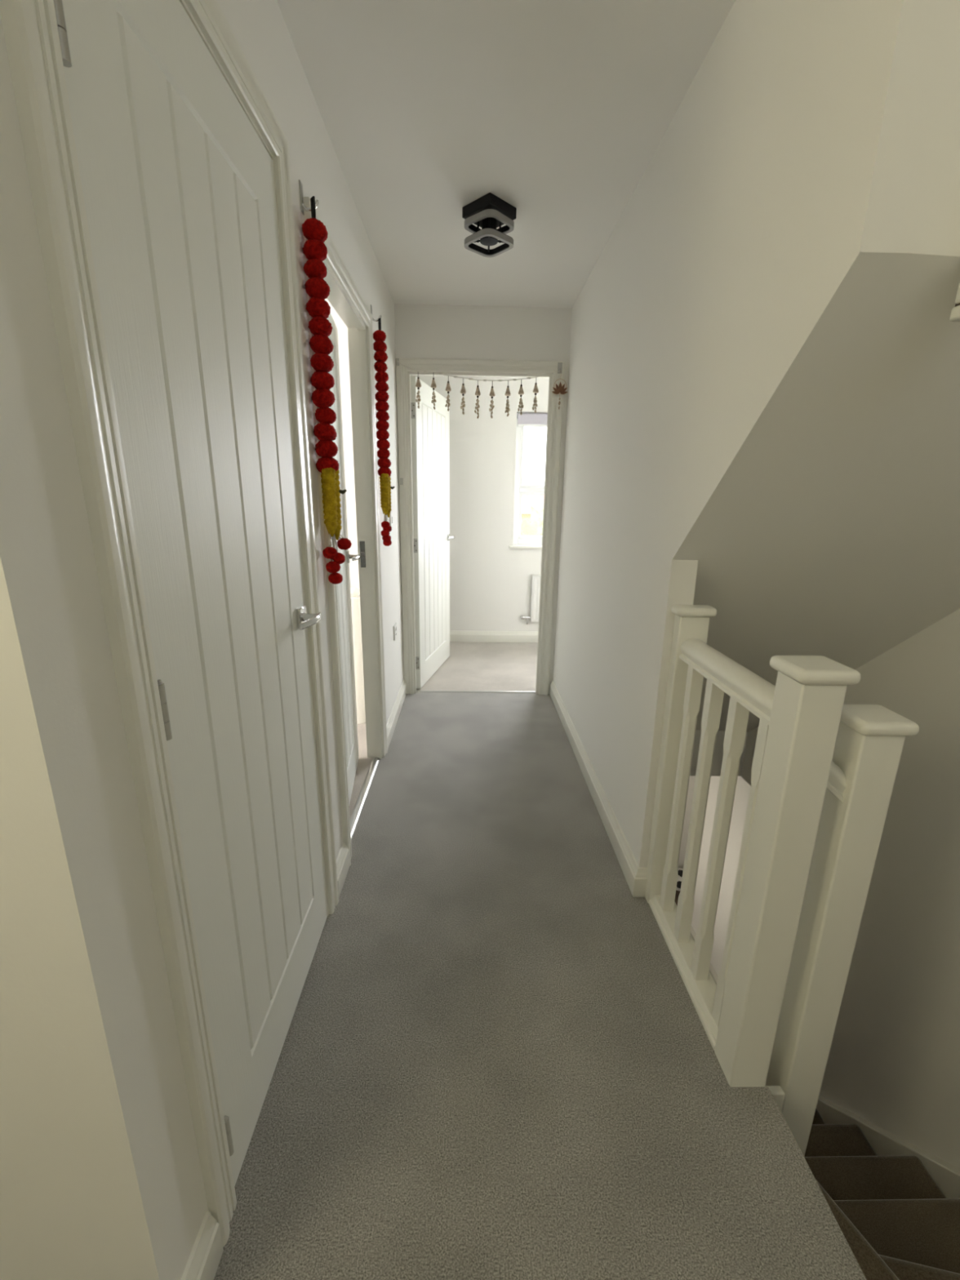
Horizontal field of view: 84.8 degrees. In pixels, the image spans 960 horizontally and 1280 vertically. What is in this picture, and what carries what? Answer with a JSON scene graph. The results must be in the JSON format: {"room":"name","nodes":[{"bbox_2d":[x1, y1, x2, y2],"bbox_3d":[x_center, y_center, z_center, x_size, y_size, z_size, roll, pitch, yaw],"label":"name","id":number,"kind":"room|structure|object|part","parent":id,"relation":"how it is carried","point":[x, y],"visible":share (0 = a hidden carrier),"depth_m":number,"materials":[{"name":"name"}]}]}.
{"room":"upstairs hallway landing","nodes":[
{"label":"upstairs hallway landing","id":0,"kind":"room"},
{"bbox_2d":[0,871,106,1279],"bbox_3d":[-0.968,-0.045,0.529,0.886,2.345,0.075,0,15,-1],"label":"wall","id":1,"kind":"structure","parent":0,"point":[46,1232],"depth_m":0.69,"materials":[{"name":"white paint"}]},
{"bbox_2d":[0,0,404,1279],"bbox_3d":[-0.513,-0.410,1.927,0.075,2.345,2.947,0,15,-1],"label":"wall","id":2,"kind":"structure","parent":0,"point":[74,869],"depth_m":0.63,"materials":[{"name":"white paint"}]},
{"bbox_2d":[0,0,338,1247],"bbox_3d":[-0.451,-0.036,1.063,0.019,2.066,0.835,0,15,-1],"label":"door frame","id":3,"kind":"structure","parent":2,"relation":"attached to","point":[30,28],"depth_m":0.68,"materials":[{"name":"white paint"}]},
{"bbox_2d":[180,1211,223,1279],"bbox_3d":[-0.456,1.036,0.850,0.018,0.104,0.119,0,15,-1],"label":"baseboard","id":4,"kind":"structure","parent":2,"relation":"attached to","point":[203,1261],"depth_m":0.87,"materials":[{"name":"white paint"}]},
{"bbox_2d":[179,0,328,915],"bbox_3d":[-0.498,-0.015,1.068,0.075,2.023,0.746,0,15,-1],"label":"lining","id":5,"kind":"object","parent":2,"relation":"attached to","point":[183,2],"visible":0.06,"depth_m":1.15,"materials":[{"name":"white paint"}]},
{"bbox_2d":[53,0,328,1186],"bbox_3d":[-0.479,-0.002,1.068,0.156,1.981,0.694,0,15,-1],"label":"door","id":6,"kind":"structure","parent":5,"relation":"attached to","point":[177,180],"depth_m":0.90,"materials":[{"name":"white paint"}]},
{"bbox_3d":[-0.461,-0.059,1.358,0.009,0.052,0.052,0,15,-1],"label":"handle","id":7,"kind":"part","parent":6,"relation":"part of","materials":[{"name":"silver metal"}]},
{"bbox_3d":[-0.456,-0.059,1.358,0.002,0.049,0.049,0,15,-1],"label":"rose plate","id":8,"kind":"part","parent":6,"relation":"part of","materials":[{"name":"silver metal"}]},
{"bbox_3d":[-0.431,-0.047,1.312,0.051,0.024,0.122,0,15,-1],"label":"lever","id":9,"kind":"part","parent":6,"relation":"part of","materials":[{"name":"silver metal"}]},
{"bbox_2d":[298,179,319,214],"bbox_3d":[-0.436,-1.131,1.345,0.045,0.067,0.022,0,15,-1],"label":"hook","id":10,"kind":"object","parent":2,"relation":"attached to","point":[303,206],"visible":0.98,"depth_m":1.34,"materials":[{"name":"silver metal"}]},
{"bbox_3d":[-0.456,-1.131,1.344,0.003,0.067,0.022,0,15,-1],"label":"plate","id":11,"kind":"part","parent":10,"relation":"part of","materials":[{"name":"silver metal"}]},
{"bbox_3d":[-0.436,-1.115,1.349,0.045,0.026,0.010,0,15,-1],"label":"hook arm","id":12,"kind":"part","parent":10,"relation":"part of","materials":[{"name":"silver metal"}]},
{"bbox_2d":[302,195,351,584],"bbox_3d":[-0.424,-0.646,1.462,0.072,0.984,0.087,8,16,25],"label":"hanging decoration","id":13,"kind":"object","parent":10,"relation":"hanging from","point":[314,249],"visible":1,"depth_m":1.42,"materials":[{"name":"red fabric"}]},
{"bbox_2d":[336,841,350,897],"bbox_3d":[-0.474,0.784,1.796,0.018,0.104,0.160,0,15,-1],"label":"baseboard","id":14,"kind":"structure","parent":2,"relation":"attached to","point":[343,865],"depth_m":1.79,"materials":[{"name":"white paint"}]},
{"bbox_2d":[303,196,387,865],"bbox_3d":[-0.470,-0.283,2.058,0.019,2.033,0.897,0,15,-1],"label":"door frame","id":15,"kind":"structure","parent":2,"relation":"attached to","point":[334,259],"depth_m":1.87,"materials":[{"name":"white paint"}]},
{"bbox_2d":[322,258,382,759],"bbox_3d":[-0.517,-0.263,2.063,0.075,1.989,0.810,0,15,-1],"label":"door frame","id":16,"kind":"structure","parent":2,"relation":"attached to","point":[338,298],"depth_m":2.35,"materials":[{"name":"white paint"}]},
{"bbox_2d":[326,312,359,804],"bbox_3d":[-0.573,-0.248,2.064,0.156,1.944,0.755,-1,15,-7],"label":"door","id":17,"kind":"structure","parent":16,"relation":"attached to","point":[344,590],"depth_m":2.24,"materials":[{"name":"white paint"}]},
{"bbox_3d":[-0.589,-0.374,2.354,0.009,0.052,0.052,-1,15,-7],"label":"handle","id":18,"kind":"part","parent":17,"relation":"part of","materials":[{"name":"silver metal"}]},
{"bbox_3d":[-0.554,-0.362,2.311,0.051,0.024,0.122,-1,15,-7],"label":"lever","id":19,"kind":"part","parent":17,"relation":"part of","materials":[{"name":"silver metal"}]},
{"bbox_2d":[360,541,365,567],"bbox_3d":[-0.539,-0.394,2.418,0.023,0.120,0.003,0,15,-1],"label":"strike plate","id":20,"kind":"object","parent":16,"relation":"attached to","point":[362,556],"visible":1,"depth_m":2.42,"materials":[{"name":"silver metal"}]},
{"bbox_2d":[370,304,381,323],"bbox_3d":[-0.454,-1.426,2.299,0.045,0.067,0.022,0,15,-1],"label":"hook","id":21,"kind":"object","parent":2,"relation":"attached to","point":[380,316],"visible":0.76,"depth_m":2.30,"materials":[{"name":"silver metal"}]},
{"bbox_3d":[-0.454,-1.410,2.303,0.045,0.026,0.010,0,15,-1],"label":"hook arm","id":22,"kind":"part","parent":21,"relation":"part of","materials":[{"name":"silver metal"}]},
{"bbox_2d":[373,317,395,546],"bbox_3d":[-0.445,-0.932,2.427,0.068,0.985,0.074,6,16,19],"label":"flower garland","id":23,"kind":"object","parent":21,"relation":"hanging from","point":[380,346],"visible":1,"depth_m":2.39,"materials":[{"name":"red fabric"}]},
{"bbox_2d":[389,511,393,527],"bbox_3d":[-0.488,-0.663,2.904,0.013,0.086,0.086,0,15,-1],"label":"light switch","id":24,"kind":"object","parent":2,"relation":"attached to","point":[391,517],"visible":0.77,"depth_m":2.88,"materials":[{"name":"white plastic"}]},
{"bbox_2d":[393,622,396,640],"bbox_3d":[-0.497,-0.048,3.093,0.012,0.086,0.086,0,15,-1],"label":"power socket","id":25,"kind":"object","parent":2,"relation":"attached to","point":[395,624],"visible":1,"depth_m":3.07,"materials":[{"name":"white plastic"}]},
{"bbox_2d":[386,680,406,749],"bbox_3d":[-0.499,0.425,3.144,0.018,0.104,0.845,0,15,-1],"label":"baseboard","id":26,"kind":"structure","parent":2,"relation":"attached to","point":[396,710],"depth_m":3.07,"materials":[{"name":"white paint"}]},
{"bbox_2d":[395,358,399,365],"bbox_3d":[-0.475,-1.603,3.027,0.018,0.040,0.025,0,15,-1],"label":"hook","id":27,"kind":"object","parent":2,"relation":"attached to","point":[397,359],"visible":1,"depth_m":3.03,"materials":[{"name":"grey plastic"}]},
{"bbox_2d":[397,360,559,418],"bbox_3d":[-0.007,-1.454,3.064,0.943,0.304,0.034,0,15,-1],"label":"bunting","id":28,"kind":"object","parent":27,"relation":"hanging from","point":[521,393],"depth_m":3.06,"materials":[{"name":"white"}]},
{"bbox_2d":[415,371,421,408],"bbox_3d":[-0.358,-1.453,3.058,0.034,0.199,0.034,0,15,-1],"label":"pendant","id":29,"kind":"object","parent":28,"relation":"attached to","point":[418,384],"depth_m":3.06,"materials":[{"name":"brown"}]},
{"bbox_2d":[431,377,436,409],"bbox_3d":[-0.270,-1.450,3.060,0.033,0.201,0.034,0,15,-1],"label":"pendant","id":30,"kind":"object","parent":28,"relation":"attached to","point":[433,384],"depth_m":3.06,"materials":[{"name":"brown"}]},
{"bbox_2d":[444,381,451,411],"bbox_3d":[-0.185,-1.437,3.066,0.035,0.192,0.034,0,15,-1],"label":"pendant","id":31,"kind":"object","parent":28,"relation":"attached to","point":[448,389],"depth_m":3.07,"materials":[{"name":"brown"}]},
{"bbox_2d":[460,377,466,414],"bbox_3d":[-0.098,-1.422,3.071,0.033,0.199,0.034,0,15,-1],"label":"pendant","id":32,"kind":"object","parent":28,"relation":"attached to","point":[463,391],"depth_m":3.07,"materials":[{"name":"brown"}]},
{"bbox_2d":[474,380,480,418],"bbox_3d":[-0.014,-1.408,3.076,0.036,0.209,0.034,0,15,-1],"label":"pendant","id":33,"kind":"object","parent":28,"relation":"attached to","point":[477,393],"depth_m":3.07,"materials":[{"name":"brown"}]},
{"bbox_2d":[488,381,494,418],"bbox_3d":[0.071,-1.407,3.078,0.033,0.204,0.034,0,15,-1],"label":"pendant","id":34,"kind":"object","parent":28,"relation":"attached to","point":[491,393],"depth_m":3.08,"materials":[{"name":"brown"}]},
{"bbox_2d":[505,380,511,416],"bbox_3d":[0.163,-1.414,3.078,0.033,0.196,0.034,0,15,-1],"label":"pendant","id":35,"kind":"object","parent":28,"relation":"attached to","point":[508,393],"depth_m":3.08,"materials":[{"name":"brown"}]},
{"bbox_2d":[517,379,524,415],"bbox_3d":[0.240,-1.421,3.078,0.034,0.196,0.034,0,15,-1],"label":"pendant","id":36,"kind":"object","parent":28,"relation":"attached to","point":[521,393],"depth_m":3.08,"materials":[{"name":"brown"}]},
{"bbox_2d":[532,377,538,413],"bbox_3d":[0.325,-1.432,3.076,0.034,0.193,0.034,0,15,-1],"label":"pendant","id":37,"kind":"object","parent":28,"relation":"attached to","point":[535,389],"depth_m":3.08,"materials":[{"name":"brown"}]},
{"bbox_2d":[400,478,403,484],"bbox_3d":[-0.479,-0.965,3.197,0.018,0.040,0.025,0,15,-1],"label":"hook","id":38,"kind":"object","parent":2,"relation":"attached to","point":[401,479],"visible":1,"depth_m":3.21,"materials":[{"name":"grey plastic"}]},
{"bbox_2d":[324,298,359,596],"bbox_3d":[-1.832,-0.427,1.922,2.562,2.345,2.150,0,15,-1],"label":"wall","id":39,"kind":"structure","parent":0,"point":[343,342],"depth_m":2.81,"materials":[{"name":"white paint"}]},
{"bbox_2d":[410,375,549,631],"bbox_3d":[0.908,-1.044,4.769,4.000,2.545,0.250,0,15,-1],"label":"wall","id":40,"kind":"structure","parent":0,"point":[491,581],"depth_m":4.60,"materials":[{"name":"white paint"}]},
{"bbox_2d":[449,631,537,642],"bbox_3d":[0.897,-0.023,4.902,4.000,0.104,0.018,0,15,-1],"label":"baseboard","id":41,"kind":"structure","parent":40,"relation":"attached to","point":[455,636],"depth_m":4.88,"materials":[{"name":"white paint"}]},
{"bbox_2d":[508,413,547,548],"bbox_3d":[1.060,-1.372,4.607,1.590,1.133,0.170,0,15,-1],"label":"window","id":42,"kind":"structure","parent":40,"relation":"attached to","point":[520,489],"depth_m":4.64,"materials":[{"name":"white plastic"}]},
{"bbox_3d":[1.053,-0.827,4.716,1.590,0.024,0.100,0,15,-1],"label":"sill","id":43,"kind":"part","parent":42,"relation":"part of","materials":[{"name":"white paint"}]},
{"bbox_3d":[0.687,-1.114,4.720,0.685,0.400,0.052,0,15,-1],"label":"sash","id":44,"kind":"part","parent":42,"relation":"part of","materials":[{"name":"white plastic"}]},
{"bbox_3d":[0.694,-1.614,4.587,0.685,0.555,0.052,0,15,-1],"label":"sash","id":45,"kind":"part","parent":42,"relation":"part of","materials":[{"name":"white plastic"}]},
{"bbox_2d":[520,574,540,624],"bbox_3d":[0.787,-0.357,4.786,0.827,0.464,0.068,0,15,-1],"label":"radiator","id":46,"kind":"object","parent":40,"relation":"attached to","point":[535,579],"visible":0.2,"depth_m":4.75,"materials":[{"name":"white metal"}]},
{"bbox_3d":[0.833,-0.377,4.777,0.736,0.420,0.050,0,15,-1],"label":"casing","id":47,"kind":"part","parent":46,"relation":"part of","materials":[{"name":"white metal"}]},
{"bbox_3d":[0.833,-0.366,4.758,0.730,0.420,0.016,0,15,-1],"label":"panel","id":48,"kind":"part","parent":46,"relation":"part of","materials":[{"name":"white metal"}]},
{"bbox_2d":[517,413,547,426],"bbox_3d":[1.066,-1.856,4.473,1.500,0.100,0.040,0,15,-1],"label":"roller blind","id":49,"kind":"object","parent":40,"relation":"attached to","point":[525,420],"visible":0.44,"depth_m":4.44,"materials":[{"name":"grey fabric"}]},
{"bbox_2d":[394,303,572,693],"bbox_3d":[0.004,-0.775,3.326,1.012,2.345,0.075,0,15,-1],"label":"wall","id":50,"kind":"structure","parent":0,"point":[432,331],"depth_m":3.03,"materials":[{"name":"white paint"}]},
{"bbox_2d":[407,371,552,693],"bbox_3d":[-0.014,-0.620,3.367,0.898,2.023,0.075,0,15,-1],"label":"lining","id":51,"kind":"object","parent":50,"relation":"attached to","point":[409,373],"visible":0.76,"depth_m":3.24,"materials":[{"name":"white paint"}]},
{"bbox_2d":[410,376,454,688],"bbox_3d":[-0.340,-0.722,3.783,0.156,1.981,0.836,4,15,10],"label":"door","id":52,"kind":"structure","parent":51,"relation":"attached to","point":[430,427],"depth_m":3.65,"materials":[{"name":"white paint"}]},
{"bbox_2d":[395,358,564,695],"bbox_3d":[-0.011,-0.628,3.316,0.981,2.064,0.019,0,15,-1],"label":"door frame","id":53,"kind":"structure","parent":50,"relation":"attached to","point":[418,364],"depth_m":3.22,"materials":[{"name":"white paint"}]},
{"bbox_2d":[276,0,735,307],"bbox_3d":[-0.016,-1.517,1.355,6.200,0.100,6.600,0,15,-1],"label":"ceiling","id":54,"kind":"structure","parent":0,"point":[557,110],"depth_m":1.51,"materials":[{"name":"white paint"}]},
{"bbox_2d":[462,192,516,257],"bbox_3d":[0.035,-1.569,1.997,0.158,0.127,0.158,15,21,43],"label":"ceiling light","id":55,"kind":"object","parent":54,"relation":"attached to","point":[489,212],"visible":1,"depth_m":1.97,"materials":[{"name":"black metal"}]},
{"bbox_2d":[464,228,513,257],"bbox_3d":[0.034,-1.517,2.011,0.154,0.019,0.154,-12,20,-41],"label":"diffuser","id":56,"kind":"object","parent":55,"relation":"attached to","point":[487,237],"depth_m":2.00,"materials":[{"name":"grey plastic"}]},
{"bbox_2d":[464,208,514,234],"bbox_3d":[0.035,-1.575,1.996,0.154,0.019,0.154,14,20,40],"label":"diffuser","id":57,"kind":"object","parent":55,"relation":"attached to","point":[494,219],"depth_m":1.97,"materials":[{"name":"grey plastic"}]},
{"bbox_3d":[0.034,-1.520,2.011,0.151,0.018,0.151,-12,20,-41],"label":"ring frame","id":58,"kind":"part","parent":55,"relation":"part of","materials":[{"name":"white metal"}]},
{"bbox_3d":[0.035,-1.578,1.995,0.151,0.018,0.151,14,20,40],"label":"ring frame","id":59,"kind":"part","parent":55,"relation":"part of","materials":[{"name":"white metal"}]},
{"bbox_2d":[949,280,959,321],"bbox_3d":[0.768,-0.855,0.657,0.096,0.790,0.094,0,15,-1],"label":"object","id":60,"kind":"object","parent":54,"relation":"hanging from","point":[955,313],"visible":1,"depth_m":0.79,"materials":[{"name":"white paint"}]},
{"bbox_3d":[0.768,-0.867,0.655,0.090,0.766,0.090,0,15,-1],"label":"post","id":61,"kind":"part","parent":60,"relation":"part of","materials":[{"name":"white paint"}]},
{"bbox_2d":[213,641,866,1279],"bbox_3d":[-0.048,0.934,1.922,6.000,0.242,6.235,0,15,-1],"label":"floor","id":62,"kind":"structure","parent":0,"point":[497,1060],"depth_m":1.21,"materials":[{"name":"grey carpet"}]},
{"bbox_2d":[351,587,365,724],"bbox_3d":[-0.705,0.096,3.014,0.068,0.802,0.068,0,15,-1],"label":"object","id":63,"kind":"object","parent":62,"relation":"on","point":[355,598],"visible":0.73,"depth_m":2.98,"materials":[{"name":"white paint"}]},
{"bbox_3d":[-0.700,-0.265,2.918,0.060,0.054,0.060,0,15,-1],"label":"knob","id":64,"kind":"part","parent":63,"relation":"part of","materials":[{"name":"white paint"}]},
{"bbox_2d":[350,757,379,839],"bbox_3d":[-0.521,0.695,2.318,0.036,0.008,0.732,0,15,-1],"label":"threshold strip","id":65,"kind":"object","parent":62,"relation":"on","point":[357,809],"visible":0.65,"depth_m":2.33,"materials":[{"name":"silver metal"}]},
{"bbox_2d":[416,690,535,693],"bbox_3d":[-0.027,0.354,3.625,0.816,0.007,0.028,0,15,-1],"label":"threshold strip","id":66,"kind":"object","parent":62,"relation":"on","point":[496,691],"visible":1,"depth_m":3.62,"materials":[{"name":"silver metal"}]},
{"bbox_2d":[644,604,860,1087],"bbox_3d":[0.608,0.467,1.353,0.114,1.015,0.620,0,15,-1],"label":"balustrade","id":67,"kind":"object","parent":62,"relation":"on","point":[739,1014],"visible":0.97,"depth_m":1.17,"materials":[{"name":"white paint"}]},
{"bbox_3d":[0.599,0.924,1.501,0.076,0.054,0.479,0,15,-1],"label":"rail","id":68,"kind":"part","parent":67,"relation":"part of","materials":[{"name":"white paint"}]},
{"bbox_3d":[0.614,0.085,1.278,0.068,0.058,0.479,0,15,-1],"label":"handrail","id":69,"kind":"part","parent":67,"relation":"part of","materials":[{"name":"white paint"}]},
{"bbox_3d":[0.614,0.545,1.110,0.083,0.988,0.082,0,15,-1],"label":"newel post","id":70,"kind":"part","parent":67,"relation":"part of","materials":[{"name":"white paint"}]},
{"bbox_2d":[675,889,679,906],"bbox_3d":[1.153,3.327,3.340,3.700,0.100,5.300,0,15,-1],"label":"ground","id":71,"kind":"structure","parent":0,"point":[677,892],"depth_m":5.54,"materials":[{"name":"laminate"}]},
{"bbox_2d":[675,867,683,890],"bbox_3d":[2.131,2.561,5.628,0.230,0.230,0.230,0,15,-1],"label":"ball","id":72,"kind":"object","parent":71,"relation":"on","point":[680,870],"visible":0.22,"depth_m":5.54,"materials":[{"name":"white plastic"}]},
{"bbox_2d":[678,776,751,976],"bbox_3d":[1.170,2.085,3.010,3.700,2.470,5.300,0,15,-1],"label":"wall","id":73,"kind":"structure","parent":0,"point":[740,806],"depth_m":4.47,"materials":[{"name":"white paint"}]},
{"bbox_2d":[690,926,718,982],"bbox_3d":[2.025,2.956,4.381,0.018,0.104,1.730,0,15,-1],"label":"baseboard","id":74,"kind":"structure","parent":73,"relation":"attached to","point":[692,931],"depth_m":4.58,"materials":[{"name":"white paint"}]},
{"bbox_2d":[552,0,958,867],"bbox_3d":[0.569,-0.451,2.136,0.075,2.345,2.562,0,15,-1],"label":"wall","id":75,"kind":"structure","parent":0,"point":[778,202],"depth_m":1.24,"materials":[{"name":"white paint"}]},
{"bbox_2d":[557,362,562,373],"bbox_3d":[0.466,-1.580,3.046,0.026,0.058,0.034,0,15,-1],"label":"hook","id":76,"kind":"object","parent":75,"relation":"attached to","point":[559,364],"visible":1,"depth_m":3.06,"materials":[{"name":"silver metal"}]},
{"bbox_2d":[551,378,568,408],"bbox_3d":[0.468,-1.460,3.075,0.098,0.212,0.021,0,15,-1],"label":"ornament","id":77,"kind":"object","parent":76,"relation":"hanging from","point":[559,388],"visible":1,"depth_m":3.07,"materials":[{"name":"beige wood"}]},
{"bbox_2d":[550,680,647,897],"bbox_3d":[0.518,0.569,2.658,0.048,0.104,1.889,0,15,-1],"label":"baseboard","id":78,"kind":"structure","parent":75,"relation":"attached to","point":[636,877],"depth_m":2.13,"materials":[{"name":"white paint"}]},
{"bbox_2d":[689,0,959,776],"bbox_3d":[1.076,-0.245,1.853,0.929,2.585,1.892,0,15,-1],"label":"wall","id":79,"kind":"structure","parent":0,"point":[843,547],"depth_m":1.25,"materials":[{"name":"white paint"}]},
{"bbox_2d":[741,608,959,1168],"bbox_3d":[1.571,1.102,1.661,0.075,5.075,2.975,0,15,-1],"label":"wall","id":80,"kind":"structure","parent":0,"point":[893,1063],"depth_m":1.85,"materials":[{"name":"white paint"}]},
{"bbox_2d":[765,1085,959,1279],"bbox_3d":[1.049,2.173,2.192,0.929,2.718,3.320,0,15,-1],"label":"staircase","id":81,"kind":"structure","parent":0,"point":[895,1203],"depth_m":1.66,"materials":[{"name":"brown carpet"}]},
{"bbox_2d":[765,704,919,1155],"bbox_3d":[0.734,0.860,1.221,0.165,1.485,0.108,0,15,-1],"label":"newel post","id":82,"kind":"object","parent":81,"relation":"attached to","point":[870,740],"visible":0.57,"depth_m":1.11,"materials":[{"name":"white paint"}]},
{"bbox_3d":[0.694,0.259,1.068,0.068,0.121,0.065,0,15,-1],"label":"handrail","id":83,"kind":"part","parent":82,"relation":"part of","materials":[{"name":"white paint"}]},
{"label":"outside","id":84,"kind":"structure","parent":0,"visible":0},
{"bbox_3d":[-0.835,-6.803,42.265,80.000,0.150,74.800,0,15,-1],"label":"lawn","id":85,"kind":"structure","parent":84,"visible":0},
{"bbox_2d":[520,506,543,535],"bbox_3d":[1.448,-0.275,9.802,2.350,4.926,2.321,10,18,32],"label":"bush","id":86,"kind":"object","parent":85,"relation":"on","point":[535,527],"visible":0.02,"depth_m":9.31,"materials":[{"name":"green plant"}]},
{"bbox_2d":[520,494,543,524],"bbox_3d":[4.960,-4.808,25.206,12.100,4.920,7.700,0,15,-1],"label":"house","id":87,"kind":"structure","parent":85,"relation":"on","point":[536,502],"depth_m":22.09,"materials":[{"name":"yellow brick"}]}
]}

